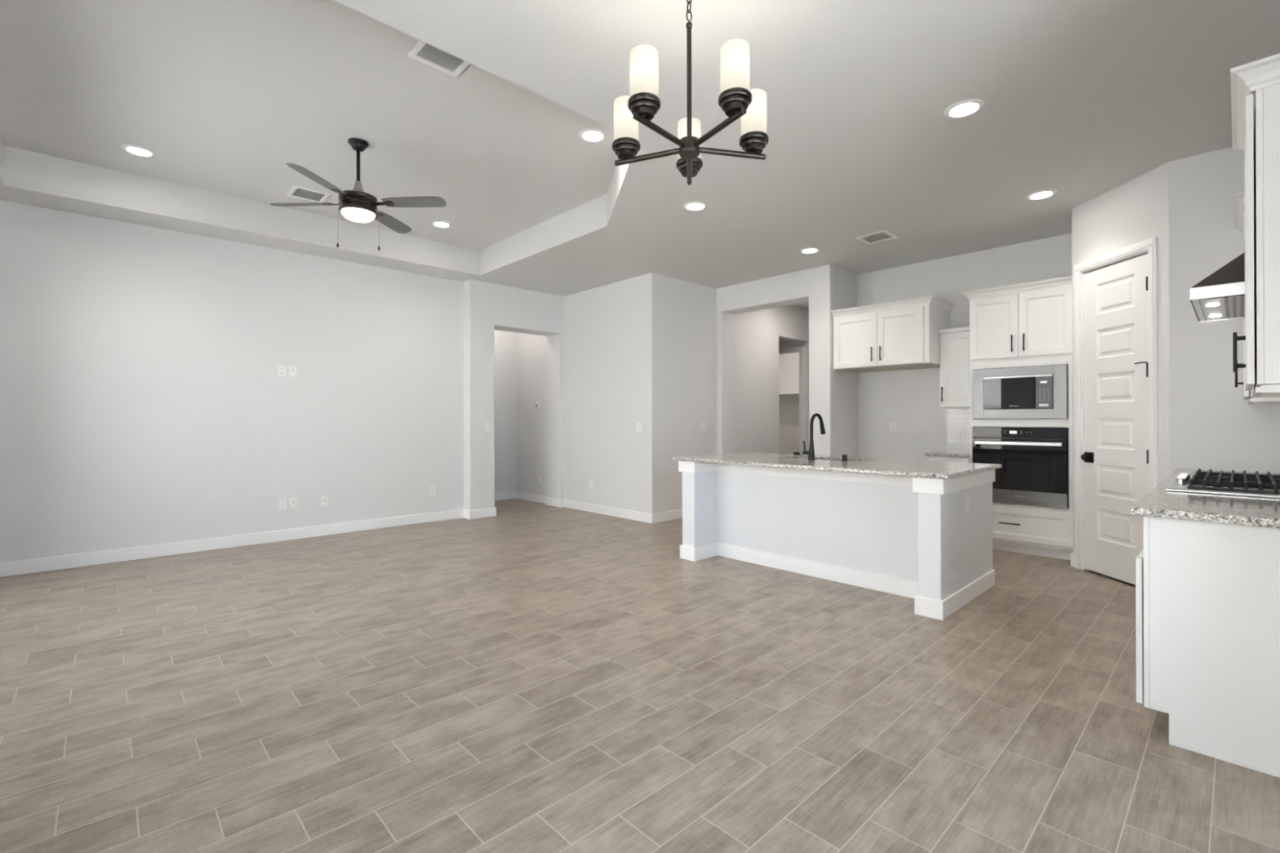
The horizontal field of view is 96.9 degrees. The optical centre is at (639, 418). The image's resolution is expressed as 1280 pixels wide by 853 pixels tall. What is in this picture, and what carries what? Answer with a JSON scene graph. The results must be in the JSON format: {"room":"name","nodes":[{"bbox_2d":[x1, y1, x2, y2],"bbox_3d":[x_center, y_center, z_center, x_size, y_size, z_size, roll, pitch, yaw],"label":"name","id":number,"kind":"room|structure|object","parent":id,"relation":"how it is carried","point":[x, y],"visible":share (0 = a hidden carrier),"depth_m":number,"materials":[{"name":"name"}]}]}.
{"room":"open-plan kitchen","nodes":[
{"label":"open-plan kitchen","id":0,"kind":"room"},
{"bbox_2d":[0,200,463,563],"bbox_3d":[-3.995,-0.248,5.852,4.650,3.180,0.210,0,0,-43],"label":"wall","id":1,"kind":"structure","parent":0,"point":[144,400],"depth_m":5.49,"materials":[{"name":"paint"}]},
{"bbox_2d":[277,365,285,377],"bbox_3d":[-3.747,-0.496,5.937,0.072,0.116,0.008,0,0,-43],"label":"wall outlet","id":2,"kind":"object","parent":1,"relation":"attached to","point":[281,369],"visible":1,"depth_m":5.93,"materials":[{"name":"white plastic"}]},
{"bbox_2d":[0,491,564,577],"bbox_3d":[-3.681,1.226,6.648,5.900,0.115,1.318,0,0,-43],"label":"baseboard","id":3,"kind":"structure","parent":1,"relation":"attached to","point":[73,561],"depth_m":5.68,"materials":[{"name":"white wood"}]},
{"bbox_2d":[278,497,286,510],"bbox_3d":[-3.739,0.897,5.939,0.072,0.116,0.008,0,0,-43],"label":"wall outlet","id":4,"kind":"object","parent":1,"relation":"attached to","point":[282,502],"visible":1,"depth_m":5.93,"materials":[{"name":"white plastic"}]},
{"bbox_2d":[288,365,297,377],"bbox_3d":[-3.670,-0.500,6.004,0.072,0.116,0.018,0,0,-43],"label":"plate","id":5,"kind":"object","parent":1,"relation":"attached to","point":[292,369],"visible":1,"depth_m":6.01,"materials":[{"name":"white plastic"}]},
{"bbox_2d":[289,497,297,508],"bbox_3d":[-3.665,0.894,6.003,0.072,0.116,0.018,0,0,-43],"label":"plate","id":6,"kind":"object","parent":1,"relation":"attached to","point":[293,501],"visible":1,"depth_m":6.00,"materials":[{"name":"white plastic"}]},
{"bbox_2d":[320,495,328,506],"bbox_3d":[-3.449,0.907,6.207,0.072,0.116,0.018,0,0,-43],"label":"plate","id":7,"kind":"object","parent":1,"relation":"attached to","point":[324,500],"visible":1,"depth_m":6.21,"materials":[{"name":"white plastic"}]},
{"bbox_2d":[430,485,435,495],"bbox_3d":[-2.572,0.894,7.044,0.072,0.116,0.008,0,0,-43],"label":"wall outlet","id":8,"kind":"object","parent":1,"relation":"attached to","point":[433,488],"visible":1,"depth_m":7.04,"materials":[{"name":"white plastic"}]},
{"bbox_2d":[493,329,516,493],"bbox_3d":[-2.705,-0.245,8.569,1.860,3.180,0.120,0,0,-43],"label":"wall","id":9,"kind":"structure","parent":0,"point":[504,342],"depth_m":9.02,"materials":[{"name":"paint"}]},
{"bbox_2d":[463,279,564,510],"bbox_3d":[-1.737,-0.248,7.860,1.510,3.180,0.360,0,0,-43],"label":"wall","id":10,"kind":"structure","parent":0,"point":[488,307],"depth_m":7.42,"materials":[{"name":"paint"}]},
{"bbox_2d":[484,422,490,431],"bbox_3d":[-1.979,0.104,7.375,0.072,0.116,0.009,0,0,-43],"label":"light switch","id":11,"kind":"object","parent":10,"relation":"attached to","point":[487,424],"visible":1,"depth_m":7.37,"materials":[{"name":"white plastic"}]},
{"bbox_2d":[515,272,716,514],"bbox_3d":[-0.498,-0.250,8.559,1.350,3.180,3.290,0,0,-43],"label":"wall","id":12,"kind":"structure","parent":0,"point":[642,348],"depth_m":7.45,"materials":[{"name":"paint"}]},
{"bbox_2d":[534,401,539,408],"bbox_3d":[-1.579,-0.204,8.699,0.026,0.100,0.116,0,0,-43],"label":"thermostat","id":13,"kind":"object","parent":12,"relation":"attached to","point":[537,403],"visible":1,"depth_m":8.68,"materials":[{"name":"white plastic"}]},
{"bbox_2d":[589,480,593,488],"bbox_3d":[-0.664,0.907,7.746,0.008,0.116,0.072,0,0,-43],"label":"wall outlet","id":14,"kind":"object","parent":12,"relation":"attached to","point":[591,482],"visible":1,"depth_m":7.74,"materials":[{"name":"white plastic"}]},
{"bbox_2d":[564,499,682,523],"bbox_3d":[-0.018,1.220,7.969,1.264,0.115,1.810,0,0,-43],"label":"baseboard","id":15,"kind":"structure","parent":12,"relation":"attached to","point":[606,510],"depth_m":7.24,"materials":[{"name":"white wood"}]},
{"bbox_2d":[635,422,642,431],"bbox_3d":[-0.011,0.110,7.056,0.009,0.116,0.116,0,0,-43],"label":"light switch","id":16,"kind":"object","parent":12,"relation":"attached to","point":[638,425],"visible":1,"depth_m":7.05,"materials":[{"name":"white plastic"}]},
{"bbox_2d":[700,421,706,430],"bbox_3d":[0.844,0.097,7.556,0.116,0.116,0.009,0,0,-43],"label":"light switch","id":17,"kind":"object","parent":12,"relation":"attached to","point":[703,424],"visible":1,"depth_m":7.55,"materials":[{"name":"white plastic"}]},
{"bbox_2d":[0,498,1279,852],"bbox_3d":[1.295,1.330,5.939,12.550,0.120,10.350,0,0,-43],"label":"floor","id":18,"kind":"structure","parent":0,"point":[530,677],"depth_m":2.43,"materials":[{"name":"brown tile"}]},
{"bbox_2d":[678,460,995,620],"bbox_3d":[1.542,0.823,4.747,1.163,0.888,2.242,0,0,-43],"label":"kitchen island","id":19,"kind":"object","parent":18,"relation":"on","point":[912,537],"visible":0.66,"depth_m":4.31,"materials":[{"name":"paint"}]},
{"bbox_2d":[672,452,1001,479],"bbox_3d":[1.514,0.364,4.734,1.160,0.029,2.328,0,0,-43],"label":"island countertop","id":20,"kind":"structure","parent":19,"relation":"on","point":[906,468],"depth_m":4.33,"materials":[{"name":"stone"}]},
{"bbox_2d":[802,413,825,459],"bbox_3d":[1.515,0.151,4.927,0.247,0.396,0.110,0,0,-43],"label":"kitchen faucet","id":21,"kind":"object","parent":20,"relation":"on","point":[811,453],"visible":1,"depth_m":4.84,"materials":[{"name":"black metal"}]},
{"bbox_2d":[841,454,847,461],"bbox_3d":[1.681,0.322,4.660,0.048,0.052,0.048,0,0,-43],"label":"soap dispenser","id":22,"kind":"object","parent":20,"relation":"in","point":[844,457],"visible":1,"depth_m":4.64,"materials":[{"name":"black metal"}]},
{"bbox_2d":[964,493,968,511],"bbox_3d":[2.249,0.582,3.900,0.072,0.116,0.008,0,0,-43],"label":"island outlet","id":23,"kind":"object","parent":19,"relation":"attached to","point":[966,496],"visible":1,"depth_m":3.89,"materials":[{"name":"white plastic"}]},
{"bbox_2d":[928,455,969,462],"bbox_3d":[3.306,0.825,5.900,0.648,0.882,0.377,0,0,-43],"label":"base cabinet","id":24,"kind":"object","parent":18,"relation":"on","point":[966,460],"visible":0.09,"depth_m":5.70,"materials":[{"name":"white wood"}]},
{"bbox_2d":[924,450,969,457],"bbox_3d":[3.300,0.367,5.915,0.637,0.030,0.405,0,0,-43],"label":"countertop","id":25,"kind":"structure","parent":24,"relation":"on","point":[943,453],"depth_m":5.75,"materials":[{"name":"grey stone"}]},
{"bbox_2d":[961,275,1072,559],"bbox_3d":[3.705,0.011,5.480,0.649,2.507,0.890,0,0,-43],"label":"tall cabinet","id":26,"kind":"object","parent":18,"relation":"on","point":[1026,324],"visible":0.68,"depth_m":5.22,"materials":[{"name":"white wood"}]},
{"bbox_2d":[972,364,1067,418],"bbox_3d":[3.664,-0.239,5.423,0.460,0.482,0.748,0,0,-43],"label":"microwave","id":27,"kind":"object","parent":26,"relation":"in","point":[1031,392],"visible":1,"depth_m":5.25,"materials":[{"name":"silver metal"}]},
{"bbox_2d":[972,426,1068,509],"bbox_3d":[3.670,0.440,5.426,0.568,0.716,0.748,0,0,-43],"label":"wall oven","id":28,"kind":"object","parent":26,"relation":"in","point":[1033,471],"visible":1,"depth_m":5.21,"materials":[{"name":"black glass"}]},
{"bbox_2d":[1135,515,1279,777],"bbox_3d":[3.053,0.820,2.876,2.401,0.879,0.665,0,0,-43],"label":"base cabinet","id":29,"kind":"object","parent":18,"relation":"on","point":[1207,594],"visible":0.89,"depth_m":2.11,"materials":[{"name":"white wood"}]},
{"bbox_2d":[1129,468,1279,528],"bbox_3d":[3.044,0.364,2.852,2.453,0.032,0.639,0,0,-43],"label":"countertop","id":30,"kind":"structure","parent":29,"relation":"on","point":[1264,512],"depth_m":2.24,"materials":[{"name":"stone"}]},
{"bbox_2d":[1165,468,1279,497],"bbox_3d":[3.042,0.318,2.848,0.914,0.059,0.533,0,0,-43],"label":"gas cooktop","id":31,"kind":"object","parent":30,"relation":"in","point":[1244,484],"visible":1,"depth_m":2.71,"materials":[{"name":"metal"}]},
{"bbox_2d":[0,0,1279,310],"bbox_3d":[1.288,-2.005,5.947,12.550,0.450,10.350,0,0,-43],"label":"ceiling","id":32,"kind":"structure","parent":0,"point":[1083,100],"depth_m":3.69,"materials":[{"name":"paint"}]},
{"bbox_2d":[120,144,156,157],"bbox_3d":[-3.883,-2.071,4.399,0.208,0.008,0.208,0,0,-43],"label":"recessed light","id":33,"kind":"object","parent":32,"relation":"in","point":[137,150],"visible":1,"depth_m":4.39,"materials":[{"name":"white plastic"}]},
{"bbox_2d":[286,185,330,202],"bbox_3d":[-3.066,-2.070,5.249,0.301,0.010,0.295,0,0,-43],"label":"ceiling vent","id":34,"kind":"object","parent":32,"relation":"in","point":[298,192],"visible":0.94,"depth_m":5.24,"materials":[{"name":"white plastic"}]},
{"bbox_2d":[292,187,324,200],"bbox_3d":[-3.066,-2.071,5.249,0.235,0.007,0.235,0,0,-43],"label":"grille","id":35,"kind":"object","parent":34,"relation":"attached to","point":[299,193],"depth_m":5.25,"materials":[{"name":"white metal"}]},
{"bbox_2d":[270,137,446,250],"bbox_3d":[-2.118,-1.671,4.268,1.034,0.816,0.943,0,0,-39],"label":"ceiling fan","id":36,"kind":"object","parent":32,"relation":"hanging from","point":[355,205],"visible":1,"depth_m":4.23,"materials":[{"name":"black metal"}]},
{"bbox_2d":[407,40,471,76],"bbox_3d":[-1.123,-2.079,3.243,0.301,0.010,0.295,0,0,-43],"label":"ceiling vent","id":37,"kind":"object","parent":32,"relation":"in","point":[422,51],"visible":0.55,"depth_m":3.28,"materials":[{"name":"white plastic"}]},
{"bbox_2d":[416,43,464,71],"bbox_3d":[-1.123,-2.080,3.243,0.235,0.007,0.235,0,0,-43],"label":"grille","id":38,"kind":"object","parent":37,"relation":"attached to","point":[426,53],"depth_m":3.28,"materials":[{"name":"white metal"}]},
{"bbox_2d":[431,221,451,227],"bbox_3d":[-2.119,-2.072,6.063,0.208,0.008,0.208,0,0,-43],"label":"recessed light","id":39,"kind":"object","parent":32,"relation":"in","point":[437,224],"visible":1,"depth_m":6.04,"materials":[{"name":"white plastic"}]},
{"bbox_2d":[578,128,607,142],"bbox_3d":[-0.346,-2.080,4.175,0.208,0.008,0.208,0,0,-43],"label":"recessed light","id":40,"kind":"object","parent":32,"relation":"in","point":[588,135],"visible":1,"depth_m":4.16,"materials":[{"name":"white plastic"}]},
{"bbox_2d":[612,0,768,185],"bbox_3d":[0.187,-1.415,2.224,0.625,0.740,0.634,0,0,-43],"label":"chandelier","id":41,"kind":"object","parent":32,"relation":"hanging from","point":[736,99],"visible":1,"depth_m":2.22,"materials":[{"name":"brown metal"}]},
{"bbox_2d":[683,201,707,210],"bbox_3d":[0.465,-1.776,4.753,0.208,0.008,0.208,0,0,-43],"label":"recessed light","id":42,"kind":"object","parent":32,"relation":"in","point":[691,206],"visible":1,"depth_m":4.75,"materials":[{"name":"white plastic"}]},
{"bbox_2d":[800,247,820,253],"bbox_3d":[1.799,-1.777,6.010,0.208,0.008,0.208,0,0,-43],"label":"recessed light","id":43,"kind":"object","parent":32,"relation":"in","point":[810,250],"visible":1,"depth_m":5.99,"materials":[{"name":"white plastic"}]},
{"bbox_2d":[855,230,897,244],"bbox_3d":[2.325,-1.778,5.572,0.301,0.010,0.295,0,0,-43],"label":"ceiling vent","id":44,"kind":"object","parent":32,"relation":"in","point":[884,235],"visible":1,"depth_m":5.57,"materials":[{"name":"white plastic"}]},
{"bbox_2d":[861,232,892,242],"bbox_3d":[2.325,-1.778,5.572,0.235,0.007,0.235,0,0,-43],"label":"grille","id":45,"kind":"object","parent":44,"relation":"attached to","point":[878,237],"depth_m":5.58,"materials":[{"name":"white metal"}]},
{"bbox_2d":[943,98,985,118],"bbox_3d":[1.868,-1.783,3.272,0.208,0.008,0.208,0,0,-43],"label":"recessed light","id":46,"kind":"object","parent":32,"relation":"in","point":[966,108],"visible":1,"depth_m":3.26,"materials":[{"name":"white plastic"}]},
{"bbox_2d":[1025,189,1057,199],"bbox_3d":[3.202,-1.783,4.530,0.208,0.008,0.208,0,0,-43],"label":"recessed light","id":47,"kind":"object","parent":32,"relation":"in","point":[1041,194],"visible":1,"depth_m":4.52,"materials":[{"name":"white plastic"}]},
{"bbox_2d":[734,305,808,453],"bbox_3d":[2.996,-0.255,9.604,4.840,3.180,0.120,0,0,-43],"label":"wall","id":48,"kind":"structure","parent":0,"point":[757,333],"depth_m":8.38,"materials":[{"name":"paint"}]},
{"bbox_2d":[716,264,834,456],"bbox_3d":[1.697,-0.258,7.288,0.290,3.180,1.755,0,0,-43],"label":"wall","id":49,"kind":"structure","parent":0,"point":[814,286],"depth_m":6.91,"materials":[{"name":"paint"}]},
{"bbox_2d":[778,352,799,453],"bbox_3d":[3.389,-0.252,11.340,0.120,3.180,2.000,0,0,-43],"label":"wall","id":50,"kind":"structure","parent":0,"point":[788,363],"depth_m":11.61,"materials":[{"name":"paint"}]},
{"bbox_2d":[778,391,799,395],"bbox_3d":[3.200,-0.502,11.190,0.358,0.040,1.840,0,0,-43],"label":"shelf","id":51,"kind":"object","parent":50,"relation":"attached to","point":[785,393],"visible":0.07,"depth_m":11.23,"materials":[{"name":"white wood"}]},
{"bbox_2d":[778,337,808,450],"bbox_3d":[2.141,-0.252,10.157,0.120,3.180,2.000,0,0,-43],"label":"wall","id":52,"kind":"structure","parent":0,"point":[783,343],"depth_m":9.43,"materials":[{"name":"paint"}]},
{"bbox_2d":[778,346,804,454],"bbox_3d":[2.409,0.039,9.776,0.025,2.475,0.934,0,0,-43],"label":"door frame","id":53,"kind":"structure","parent":52,"relation":"attached to","point":[801,349],"depth_m":9.46,"materials":[{"name":"white wood"}]},
{"bbox_2d":[834,266,857,457],"bbox_3d":[4.030,-0.260,8.396,5.000,3.180,0.156,0,0,-43],"label":"wall","id":54,"kind":"structure","parent":0,"point":[846,383],"depth_m":6.81,"materials":[{"name":"paint"}]},
{"bbox_2d":[857,233,1071,460],"bbox_3d":[3.536,-0.264,6.217,0.115,3.180,2.440,0,0,-43],"label":"wall","id":55,"kind":"structure","parent":0,"point":[910,398],"depth_m":6.46,"materials":[{"name":"paint"}]},
{"bbox_2d":[889,421,896,431],"bbox_3d":[2.987,0.094,6.705,0.008,0.116,0.072,0,0,-43],"label":"wall outlet","id":56,"kind":"object","parent":55,"relation":"attached to","point":[892,424],"visible":1,"depth_m":6.70,"materials":[{"name":"white plastic"}]},
{"bbox_2d":[831,295,955,373],"bbox_3d":[2.831,-0.905,6.380,0.677,0.679,1.113,0,0,-43],"label":"upper cabinet","id":57,"kind":"object","parent":55,"relation":"attached to","point":[877,337],"visible":0.98,"depth_m":6.13,"materials":[{"name":"white wood"}]},
{"bbox_2d":[938,326,969,408],"bbox_3d":[3.406,-0.528,5.988,0.383,0.823,0.359,0,0,-43],"label":"upper cabinet","id":58,"kind":"object","parent":55,"relation":"attached to","point":[954,343],"visible":0.71,"depth_m":5.91,"materials":[{"name":"white wood"}]},
{"bbox_2d":[946,408,969,450],"bbox_3d":[3.531,0.119,6.129,0.010,0.462,0.394,0,0,-43],"label":"tile backsplash","id":59,"kind":"structure","parent":55,"relation":"attached to","point":[957,419],"depth_m":6.20,"materials":[{"name":"white tile"}]},
{"bbox_2d":[957,430,964,440],"bbox_3d":[3.487,0.181,6.162,0.008,0.116,0.072,0,0,-43],"label":"wall outlet","id":60,"kind":"object","parent":59,"relation":"attached to","point":[961,433],"visible":1,"depth_m":6.16,"materials":[{"name":"white plastic"}]},
{"bbox_2d":[1071,162,1169,554],"bbox_3d":[3.745,-0.269,4.396,0.115,3.180,0.880,0,0,0],"label":"wall","id":61,"kind":"structure","parent":0,"point":[1135,211],"depth_m":4.18,"materials":[{"name":"paint"}]},
{"bbox_2d":[1070,552,1075,568],"bbox_3d":[3.684,1.204,4.398,0.014,0.115,0.892,0,0,0],"label":"baseboard","id":62,"kind":"structure","parent":61,"relation":"attached to","point":[1072,555],"depth_m":4.82,"materials":[{"name":"white wood"}]},
{"bbox_2d":[1080,253,1148,585],"bbox_3d":[3.684,0.022,4.408,0.091,2.443,0.620,0,0,0],"label":"door","id":63,"kind":"structure","parent":61,"relation":"in","point":[1115,457],"depth_m":4.41,"materials":[{"name":"white wood"}]},
{"bbox_2d":[1073,236,1158,569],"bbox_3d":[3.726,-0.017,4.416,0.124,2.558,0.757,0,0,0],"label":"door frame","id":64,"kind":"structure","parent":61,"relation":"attached to","point":[1151,244],"depth_m":4.56,"materials":[{"name":"white wood"}]},
{"bbox_2d":[1168,146,1279,474],"bbox_3d":[3.993,-0.271,3.724,0.120,3.180,0.752,0,0,-43],"label":"wall","id":65,"kind":"structure","parent":0,"point":[1212,426],"depth_m":3.82,"materials":[{"name":"paint"}]},
{"bbox_3d":[3.238,-0.272,2.515,2.660,3.180,0.115,0,0,-43],"label":"wall","id":66,"kind":"structure","parent":0,"visible":0},
{"bbox_2d":[1190,252,1244,322],"bbox_3d":[3.108,-0.902,2.822,0.915,0.678,0.500,0,0,-43],"label":"range hood","id":67,"kind":"object","parent":66,"relation":"attached to","point":[1220,295],"visible":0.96,"depth_m":2.68,"materials":[{"name":"metal"}]},
{"bbox_2d":[1230,53,1279,397],"bbox_3d":[2.555,-0.676,2.200,0.845,1.165,0.359,0,0,-43],"label":"upper cabinet","id":68,"kind":"object","parent":66,"relation":"attached to","point":[1260,148],"visible":1,"depth_m":2.02,"materials":[{"name":"white wood"}]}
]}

